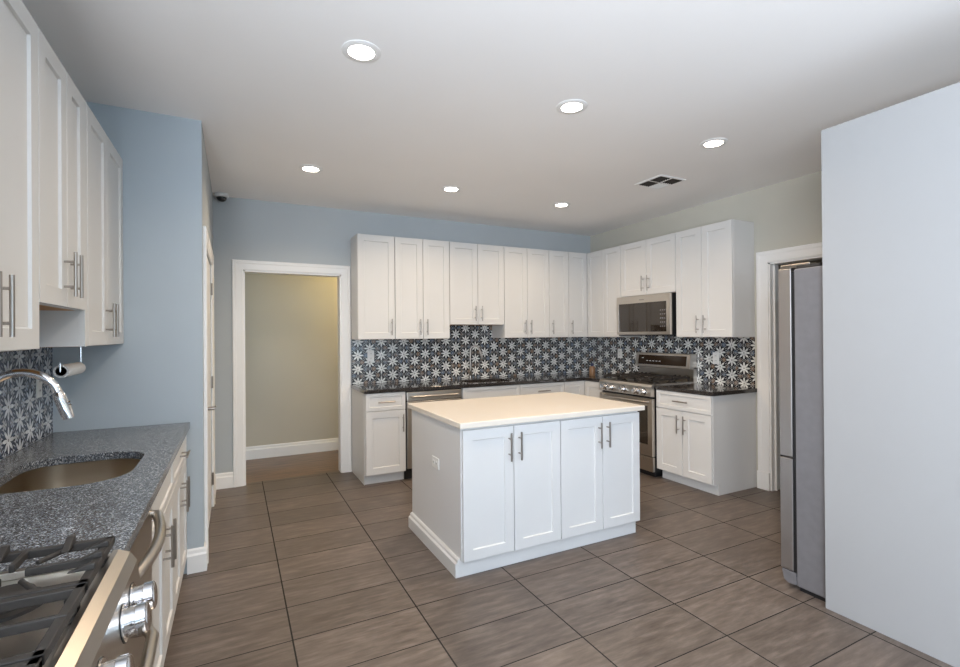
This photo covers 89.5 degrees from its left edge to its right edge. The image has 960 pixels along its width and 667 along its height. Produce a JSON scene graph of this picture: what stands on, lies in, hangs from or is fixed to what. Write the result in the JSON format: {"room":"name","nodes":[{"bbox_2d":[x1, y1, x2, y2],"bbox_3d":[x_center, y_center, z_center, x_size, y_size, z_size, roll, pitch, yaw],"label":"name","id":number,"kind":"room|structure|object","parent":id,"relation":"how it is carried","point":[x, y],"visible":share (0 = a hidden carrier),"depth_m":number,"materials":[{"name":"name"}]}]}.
{"room":"kitchen","nodes":[
{"label":"kitchen","id":0,"kind":"room"},
{"bbox_2d":[53,102,204,573],"bbox_3d":[-2.100,0.074,2.826,0.842,2.758,0.100,0,0,-27],"label":"wall","id":1,"kind":"structure","parent":0,"point":[156,376],"depth_m":2.87,"materials":[{"name":"blue paint"}]},
{"bbox_2d":[187,546,206,574],"bbox_3d":[-1.721,1.378,2.945,0.104,0.145,0.016,0,0,-27],"label":"baseboard","id":2,"kind":"structure","parent":1,"relation":"attached to","point":[196,557],"depth_m":2.94,"materials":[{"name":"white wood"}]},
{"bbox_2d":[202,128,212,486],"bbox_3d":[-2.167,0.078,3.779,0.100,2.758,1.659,0,0,-27],"label":"wall","id":3,"kind":"structure","parent":0,"point":[207,189],"depth_m":3.74,"materials":[{"name":"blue paint"}]},
{"bbox_2d":[203,226,214,562],"bbox_3d":[-2.011,0.390,3.608,0.020,2.130,1.250,0,0,-27],"label":"trim","id":4,"kind":"structure","parent":3,"relation":"attached to","point":[207,249],"depth_m":3.06,"materials":[{"name":"white wood"}]},
{"bbox_2d":[207,258,215,529],"bbox_3d":[-2.013,0.437,3.617,0.097,2.021,1.038,0,0,-27],"label":"door","id":5,"kind":"structure","parent":3,"relation":"in","point":[209,285],"depth_m":3.79,"materials":[{"name":"white paint"}]},
{"bbox_2d":[245,273,337,446],"bbox_3d":[-2.405,0.165,5.849,4.200,2.600,0.110,0,0,-27],"label":"wall","id":6,"kind":"structure","parent":0,"point":[291,321],"depth_m":5.85,"materials":[{"name":"beige paint"}]},
{"bbox_2d":[246,438,337,459],"bbox_3d":[-2.367,1.389,5.789,4.200,0.150,0.016,0,0,-27],"label":"baseboard","id":7,"kind":"structure","parent":6,"relation":"attached to","point":[312,446],"depth_m":5.83,"materials":[{"name":"white wood"}]},
{"bbox_2d":[213,195,589,473],"bbox_3d":[-0.522,0.071,5.610,4.730,2.758,0.120,0,0,-27],"label":"wall","id":8,"kind":"structure","parent":0,"point":[243,229],"depth_m":4.84,"materials":[{"name":"blue paint"}]},
{"bbox_2d":[215,472,232,489],"bbox_3d":[-2.415,1.389,4.565,0.156,0.145,0.016,0,0,-27],"label":"baseboard","id":9,"kind":"structure","parent":8,"relation":"attached to","point":[223,480],"depth_m":4.56,"materials":[{"name":"white wood"}]},
{"bbox_2d":[232,259,351,486],"bbox_3d":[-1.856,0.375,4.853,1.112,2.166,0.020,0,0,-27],"label":"trim","id":10,"kind":"structure","parent":8,"relation":"attached to","point":[238,266],"depth_m":4.75,"materials":[{"name":"white wood"}]},
{"bbox_2d":[367,350,373,360],"bbox_3d":[-1.172,0.240,5.198,0.072,0.118,0.008,0,0,-27],"label":"wall outlet","id":11,"kind":"object","parent":8,"relation":"attached to","point":[370,353],"visible":1,"depth_m":5.19,"materials":[{"name":"white plastic"}]},
{"bbox_2d":[351,233,394,339],"bbox_3d":[-1.114,-0.471,5.047,0.384,1.065,0.353,0,0,-27],"label":"upper cabinet","id":12,"kind":"object","parent":8,"relation":"attached to","point":[372,256],"visible":1,"depth_m":4.93,"materials":[{"name":"white paint"}]},
{"bbox_2d":[394,237,449,338],"bbox_3d":[-0.667,-0.473,5.274,0.614,1.065,0.353,0,0,-27],"label":"upper cabinet","id":13,"kind":"object","parent":8,"relation":"attached to","point":[421,266],"visible":0.94,"depth_m":5.15,"materials":[{"name":"white paint"}]},
{"bbox_2d":[351,325,590,384],"bbox_3d":[0.072,0.209,5.839,3.208,0.646,0.008,0,0,-27],"label":"backsplash","id":14,"kind":"structure","parent":8,"relation":"attached to","point":[395,360],"depth_m":5.71,"materials":[{"name":"tile"}]},
{"bbox_2d":[449,242,503,324],"bbox_3d":[-0.087,-0.553,5.569,0.684,0.912,0.353,0,0,-27],"label":"upper cabinet","id":15,"kind":"object","parent":8,"relation":"attached to","point":[476,271],"visible":0.94,"depth_m":5.44,"materials":[{"name":"white paint"}]},
{"bbox_2d":[492,246,548,337],"bbox_3d":[0.499,-0.481,5.865,0.626,1.065,0.353,0,0,-27],"label":"upper cabinet","id":16,"kind":"object","parent":8,"relation":"attached to","point":[526,270],"visible":0.96,"depth_m":5.74,"materials":[{"name":"white paint"}]},
{"bbox_2d":[547,250,568,337],"bbox_3d":[0.911,-0.483,6.074,0.292,1.065,0.353,0,0,-27],"label":"upper cabinet","id":17,"kind":"object","parent":8,"relation":"attached to","point":[558,260],"visible":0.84,"depth_m":5.96,"materials":[{"name":"white paint"}]},
{"bbox_2d":[568,250,603,336],"bbox_3d":[1.370,-0.487,6.164,0.605,1.064,0.609,0,0,-27],"label":"upper cabinet","id":18,"kind":"object","parent":8,"relation":"attached to","point":[585,270],"visible":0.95,"depth_m":6.07,"materials":[{"name":"white paint"}]},
{"bbox_2d":[22,0,959,235],"bbox_3d":[2.247,-1.403,0.970,6.932,0.120,10.920,0,0,-27],"label":"ceiling","id":19,"kind":"structure","parent":0,"point":[464,94],"depth_m":2.60,"materials":[{"name":"white paint"}]},
{"bbox_2d":[214,192,228,201],"bbox_3d":[-2.405,-1.262,4.507,0.128,0.071,0.128,0,0,-27],"label":"dome camera","id":20,"kind":"object","parent":19,"relation":"attached to","point":[222,197],"visible":1,"depth_m":4.47,"materials":[{"name":"white plastic"}]},
{"bbox_2d":[299,165,322,172],"bbox_3d":[-1.340,-1.303,3.837,0.180,0.008,0.180,0,0,-27],"label":"recessed light","id":21,"kind":"object","parent":19,"relation":"in","point":[307,168],"visible":1,"depth_m":3.82,"materials":[{"name":"beige plastic"}]},
{"bbox_2d":[341,40,380,62],"bbox_3d":[-0.554,-1.313,2.262,0.180,0.008,0.180,0,0,-27],"label":"recessed light","id":22,"kind":"object","parent":19,"relation":"in","point":[362,51],"visible":1,"depth_m":2.25,"materials":[{"name":"beige plastic"}]},
{"bbox_2d":[441,186,460,191],"bbox_3d":[-0.261,-1.309,4.395,0.180,0.008,0.180,0,0,-27],"label":"recessed light","id":23,"kind":"object","parent":19,"relation":"in","point":[445,188],"visible":1,"depth_m":4.37,"materials":[{"name":"beige plastic"}]},
{"bbox_2d":[553,202,569,206],"bbox_3d":[0.836,-1.316,4.963,0.180,0.008,0.180,0,0,-27],"label":"recessed light","id":24,"kind":"object","parent":19,"relation":"in","point":[561,204],"visible":1,"depth_m":4.93,"materials":[{"name":"beige plastic"}]},
{"bbox_2d":[556,99,587,113],"bbox_3d":[0.536,-1.320,2.826,0.180,0.008,0.180,0,0,-27],"label":"recessed light","id":25,"kind":"object","parent":19,"relation":"in","point":[572,106],"visible":1,"depth_m":2.81,"materials":[{"name":"beige plastic"}]},
{"bbox_2d":[635,175,685,188],"bbox_3d":[1.578,-1.324,4.246,0.300,0.008,0.300,0,0,-27],"label":"ceiling vent","id":26,"kind":"object","parent":19,"relation":"in","point":[660,181],"visible":1,"depth_m":4.24,"materials":[{"name":"metal"}]},
{"bbox_2d":[700,138,727,147],"bbox_3d":[1.632,-1.327,3.382,0.180,0.008,0.180,0,0,-27],"label":"recessed light","id":27,"kind":"object","parent":19,"relation":"in","point":[715,142],"visible":1,"depth_m":3.36,"materials":[{"name":"beige plastic"}]},
{"bbox_2d":[163,450,952,666],"bbox_3d":[1.768,1.470,1.302,7.516,0.100,11.980,0,0,-27],"label":"floor","id":28,"kind":"structure","parent":0,"point":[329,569],"depth_m":2.66,"materials":[{"name":"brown tile"}]},
{"bbox_2d":[0,534,158,666],"bbox_3d":[-0.908,0.832,0.680,0.716,1.212,0.762,0,0,-27],"label":"gas range","id":29,"kind":"object","parent":28,"relation":"on","point":[90,610],"visible":1,"depth_m":0.92,"materials":[{"name":"silver metal"}]},
{"bbox_2d":[0,553,110,666],"bbox_3d":[-0.934,0.527,0.669,0.551,0.030,0.762,0,0,-27],"label":"cooktop","id":30,"kind":"object","parent":29,"relation":"in","point":[14,645],"depth_m":0.91,"materials":[{"name":"silver metal"}]},
{"bbox_2d":[130,506,165,666],"bbox_3d":[-1.231,1.004,1.290,0.660,0.876,0.598,0,0,-27],"label":"dishwasher","id":31,"kind":"object","parent":28,"relation":"on","point":[145,550],"visible":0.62,"depth_m":1.47,"materials":[{"name":"silver metal"}]},
{"bbox_2d":[152,463,176,666],"bbox_3d":[-1.563,1.007,1.859,0.673,0.879,0.702,0,0,-27],"label":"base cabinet","id":32,"kind":"object","parent":28,"relation":"on","point":[163,566],"visible":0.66,"depth_m":1.99,"materials":[{"name":"white paint"}]},
{"bbox_2d":[173,437,190,614],"bbox_3d":[-1.880,1.011,2.484,0.673,0.879,0.695,0,0,-27],"label":"base cabinet","id":33,"kind":"object","parent":28,"relation":"on","point":[181,488],"visible":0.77,"depth_m":2.59,"materials":[{"name":"white paint"}]},
{"bbox_2d":[0,422,189,571],"bbox_3d":[-1.591,0.549,1.896,0.645,0.034,2.012,0,0,-27],"label":"countertop","id":34,"kind":"structure","parent":33,"relation":"on","point":[118,507],"depth_m":1.60,"materials":[{"name":"grey stone"}]},
{"bbox_2d":[0,368,74,419],"bbox_3d":[-1.725,0.333,1.827,0.300,0.400,0.096,0,0,-27],"label":"faucet","id":35,"kind":"object","parent":34,"relation":"on","point":[64,407],"visible":1,"depth_m":1.87,"materials":[{"name":"silver metal"}]},
{"bbox_2d":[0,459,140,493],"bbox_3d":[-1.595,0.673,1.905,0.441,0.212,0.578,0,0,-27],"label":"undermount sink","id":36,"kind":"object","parent":34,"relation":"in","point":[72,474],"visible":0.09,"depth_m":2.11,"materials":[{"name":"silver metal"}]},
{"bbox_2d":[351,388,405,484],"bbox_3d":[-1.032,1.012,4.914,0.396,0.879,0.647,0,0,-27],"label":"base cabinet","id":37,"kind":"object","parent":28,"relation":"on","point":[378,419],"visible":0.97,"depth_m":4.69,"materials":[{"name":"white paint"}]},
{"bbox_2d":[404,388,461,478],"bbox_3d":[-0.572,1.011,5.129,0.604,0.876,0.596,0,0,-27],"label":"dishwasher","id":38,"kind":"object","parent":28,"relation":"on","point":[440,394],"visible":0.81,"depth_m":4.81,"materials":[{"name":"silver metal"}]},
{"bbox_2d":[461,385,519,398],"bbox_3d":[0.007,1.006,5.441,0.696,0.879,0.647,0,0,-27],"label":"base cabinet","id":39,"kind":"object","parent":28,"relation":"on","point":[505,390],"visible":0.05,"depth_m":5.18,"materials":[{"name":"white paint"}]},
{"bbox_2d":[409,410,639,577],"bbox_3d":[0.313,0.997,3.518,1.428,0.880,0.940,0,0,-27],"label":"kitchen island","id":40,"kind":"object","parent":28,"relation":"on","point":[500,495],"visible":0.94,"depth_m":3.11,"materials":[{"name":"white paint"}]},
{"bbox_2d":[432,455,438,469],"bbox_3d":[-0.295,0.851,3.192,0.008,0.072,0.118,0,0,-27],"label":"wall outlet","id":41,"kind":"object","parent":40,"relation":"attached to","point":[435,461],"visible":1,"depth_m":3.18,"materials":[{"name":"white plastic"}]},
{"bbox_2d":[408,392,644,428],"bbox_3d":[0.317,0.539,3.565,1.452,0.035,0.960,0,0,-27],"label":"island countertop","id":42,"kind":"structure","parent":40,"relation":"on","point":[503,410],"depth_m":3.37,"materials":[{"name":"beige stone"}]},
{"bbox_2d":[519,382,563,394],"bbox_3d":[0.587,1.002,5.735,0.600,0.879,0.647,0,0,-27],"label":"base cabinet","id":43,"kind":"object","parent":28,"relation":"on","point":[537,388],"visible":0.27,"depth_m":5.47,"materials":[{"name":"white paint"}]},
{"bbox_2d":[564,380,602,397],"bbox_3d":[1.319,0.998,5.955,0.901,0.879,0.917,0,0,-27],"label":"base cabinet","id":44,"kind":"object","parent":28,"relation":"on","point":[587,388],"visible":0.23,"depth_m":5.67,"materials":[{"name":"white paint"}]},
{"bbox_2d":[351,372,620,393],"bbox_3d":[0.278,0.545,5.422,3.219,0.036,0.915,0,0,-27],"label":"countertop","id":45,"kind":"structure","parent":44,"relation":"on","point":[372,388],"depth_m":5.28,"materials":[{"name":"grey stone"}]},
{"bbox_2d":[468,345,482,378],"bbox_3d":[-0.055,0.333,5.643,0.168,0.395,0.096,0,0,-30],"label":"faucet","id":46,"kind":"object","parent":45,"relation":"on","point":[471,347],"visible":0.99,"depth_m":5.62,"materials":[{"name":"silver metal"}]},
{"bbox_2d":[589,363,594,375],"bbox_3d":[1.383,0.443,5.968,0.076,0.154,0.076,0,0,-27],"label":"soap bottle","id":47,"kind":"object","parent":45,"relation":"on","point":[591,368],"visible":1,"depth_m":5.94,"materials":[{"name":"orange plastic"}]},
{"bbox_2d":[599,352,696,476],"bbox_3d":[1.780,0.825,5.237,0.716,1.212,0.762,0,0,-27],"label":"gas range","id":48,"kind":"object","parent":28,"relation":"on","point":[655,369],"visible":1,"depth_m":5.05,"materials":[{"name":"silver metal"}]},
{"bbox_2d":[606,378,692,385],"bbox_3d":[1.801,0.520,5.250,0.551,0.030,0.762,0,0,-27],"label":"cooktop","id":49,"kind":"object","parent":48,"relation":"in","point":[679,381],"depth_m":5.09,"materials":[{"name":"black metal"}]},
{"bbox_2d":[656,390,756,495],"bbox_3d":[2.134,0.987,4.628,0.648,0.879,0.624,0,0,-27],"label":"base cabinet","id":50,"kind":"object","parent":28,"relation":"on","point":[705,443],"visible":0.98,"depth_m":4.40,"materials":[{"name":"white paint"}]},
{"bbox_2d":[655,383,756,395],"bbox_3d":[2.146,0.528,4.626,0.607,0.036,0.645,0,0,-27],"label":"countertop","id":51,"kind":"structure","parent":50,"relation":"on","point":[706,389],"depth_m":4.49,"materials":[{"name":"grey stone"}]},
{"bbox_2d":[778,262,825,601],"bbox_3d":[2.286,0.514,2.642,0.911,1.812,0.857,0,0,-27],"label":"refrigerator","id":52,"kind":"object","parent":28,"relation":"on","point":[801,380],"visible":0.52,"depth_m":2.65,"materials":[{"name":"silver metal"}]},
{"bbox_2d":[821,82,959,666],"bbox_3d":[1.982,0.181,2.146,0.025,2.478,0.836,0,0,-27],"label":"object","id":53,"kind":"object","parent":28,"relation":"on","point":[891,175],"visible":1,"depth_m":2.24,"materials":[{"name":"white paint"}]},
{"bbox_2d":[590,171,821,473],"bbox_3d":[3.975,0.025,1.836,0.120,2.758,10.680,0,0,-27],"label":"wall","id":54,"kind":"structure","parent":0,"point":[788,213],"depth_m":4.45,"materials":[{"name":"grey paint"}]},
{"bbox_2d":[618,349,621,357],"bbox_3d":[1.750,0.249,6.066,0.008,0.118,0.072,0,0,-27],"label":"wall outlet","id":55,"kind":"object","parent":54,"relation":"attached to","point":[619,350],"visible":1,"depth_m":6.06,"materials":[{"name":"white plastic"}]},
{"bbox_2d":[603,246,640,336],"bbox_3d":[1.704,-0.490,5.822,0.318,1.065,0.298,0,0,-27],"label":"upper cabinet","id":56,"kind":"object","parent":54,"relation":"attached to","point":[611,256],"visible":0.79,"depth_m":5.76,"materials":[{"name":"white paint"}]},
{"bbox_2d":[617,292,675,335],"bbox_3d":[1.916,-0.196,5.331,0.370,0.437,0.762,0,0,-27],"label":"microwave oven","id":57,"kind":"object","parent":54,"relation":"attached to","point":[652,314],"visible":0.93,"depth_m":5.18,"materials":[{"name":"silver metal"}]},
{"bbox_2d":[620,233,675,296],"bbox_3d":[1.930,-0.723,5.330,0.358,0.605,0.784,0,0,-27],"label":"upper cabinet","id":58,"kind":"object","parent":54,"relation":"attached to","point":[648,266],"visible":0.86,"depth_m":5.22,"materials":[{"name":"white paint"}]},
{"bbox_2d":[591,336,754,387],"bbox_3d":[2.031,0.223,5.531,0.008,0.586,2.312,0,0,-27],"label":"backsplash","id":59,"kind":"structure","parent":54,"relation":"attached to","point":[736,366],"depth_m":5.05,"materials":[{"name":"tile"}]},
{"bbox_2d":[676,219,754,336],"bbox_3d":[2.251,-0.497,4.699,0.358,1.065,0.624,0,0,-27],"label":"upper cabinet","id":60,"kind":"object","parent":54,"relation":"attached to","point":[715,288],"visible":1,"depth_m":4.51,"materials":[{"name":"white paint"}]},
{"bbox_2d":[713,352,718,363],"bbox_3d":[2.365,0.248,4.855,0.008,0.118,0.072,0,0,-27],"label":"wall outlet","id":61,"kind":"object","parent":54,"relation":"attached to","point":[715,354],"visible":1,"depth_m":4.85,"materials":[{"name":"white plastic"}]},
{"bbox_2d":[757,470,770,490],"bbox_3d":[2.591,1.343,4.421,0.026,0.160,0.114,0,0,-27],"label":"trim","id":62,"kind":"structure","parent":54,"relation":"attached to","point":[763,478],"depth_m":4.40,"materials":[{"name":"white wood"}]},
{"bbox_2d":[756,242,821,472],"bbox_3d":[2.820,0.335,3.964,0.020,2.170,1.141,0,0,-27],"label":"trim","id":63,"kind":"structure","parent":54,"relation":"attached to","point":[763,258],"depth_m":4.40,"materials":[{"name":"white wood"}]},
{"bbox_2d":[768,255,821,490],"bbox_3d":[2.884,0.388,3.997,0.127,2.062,0.927,0,0,-27],"label":"trim","id":64,"kind":"structure","parent":54,"relation":"attached to","point":[773,267],"depth_m":4.38,"materials":[{"name":"white wood"}]},
{"bbox_2d":[779,259,821,269],"bbox_3d":[3.599,0.036,4.348,1.480,2.758,3.700,0,0,-27],"label":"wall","id":65,"kind":"structure","parent":0,"point":[820,260],"depth_m":5.50,"materials":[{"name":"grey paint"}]},
{"bbox_3d":[-0.382,0.049,-1.360,0.120,2.758,8.921,0,0,-27],"label":"wall","id":66,"kind":"structure","parent":0,"visible":0},
{"bbox_2d":[0,0,38,351],"bbox_3d":[-1.406,-0.480,1.192,0.366,1.065,0.743,0,0,-27],"label":"upper cabinet","id":67,"kind":"object","parent":66,"relation":"attached to","point":[19,162],"visible":1,"depth_m":1.46,"materials":[{"name":"white paint"}]},
{"bbox_2d":[0,347,52,459],"bbox_3d":[-1.613,0.208,1.211,0.008,0.646,3.221,0,0,-27],"label":"backsplash","id":68,"kind":"structure","parent":66,"relation":"attached to","point":[25,419],"depth_m":2.29,"materials":[{"name":"tile"}]},
{"bbox_2d":[36,379,41,397],"bbox_3d":[-2.233,0.265,2.454,0.008,0.118,0.072,0,0,-27],"label":"wall outlet","id":69,"kind":"object","parent":66,"relation":"attached to","point":[38,382],"visible":0.77,"depth_m":2.44,"materials":[{"name":"white plastic"}]},
{"bbox_2d":[38,27,84,310],"bbox_3d":[-1.698,-0.553,1.767,0.366,0.912,0.543,0,0,-27],"label":"upper cabinet","id":70,"kind":"object","parent":66,"relation":"attached to","point":[60,102],"visible":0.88,"depth_m":1.79,"materials":[{"name":"white paint"}]},
{"bbox_2d":[39,99,123,346],"bbox_3d":[-2.003,-0.472,2.369,0.366,1.065,0.806,0,0,-27],"label":"upper cabinet","id":71,"kind":"object","parent":66,"relation":"attached to","point":[101,322],"visible":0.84,"depth_m":2.31,"materials":[{"name":"white paint"}]},
{"bbox_2d":[59,347,81,371],"bbox_3d":[-2.013,0.121,2.390,0.036,0.120,0.376,0,0,-27],"label":"towel holder","id":72,"kind":"object","parent":71,"relation":"attached to","point":[80,347],"visible":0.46,"depth_m":2.52,"materials":[{"name":"silver metal"}]},
{"bbox_2d":[53,362,85,377],"bbox_3d":[-1.998,0.176,2.361,0.060,0.060,0.280,0,0,-27],"label":"paper towel roll","id":73,"kind":"object","parent":72,"relation":"on","point":[70,369],"visible":1,"depth_m":2.27,"materials":[{"name":"white paper"}]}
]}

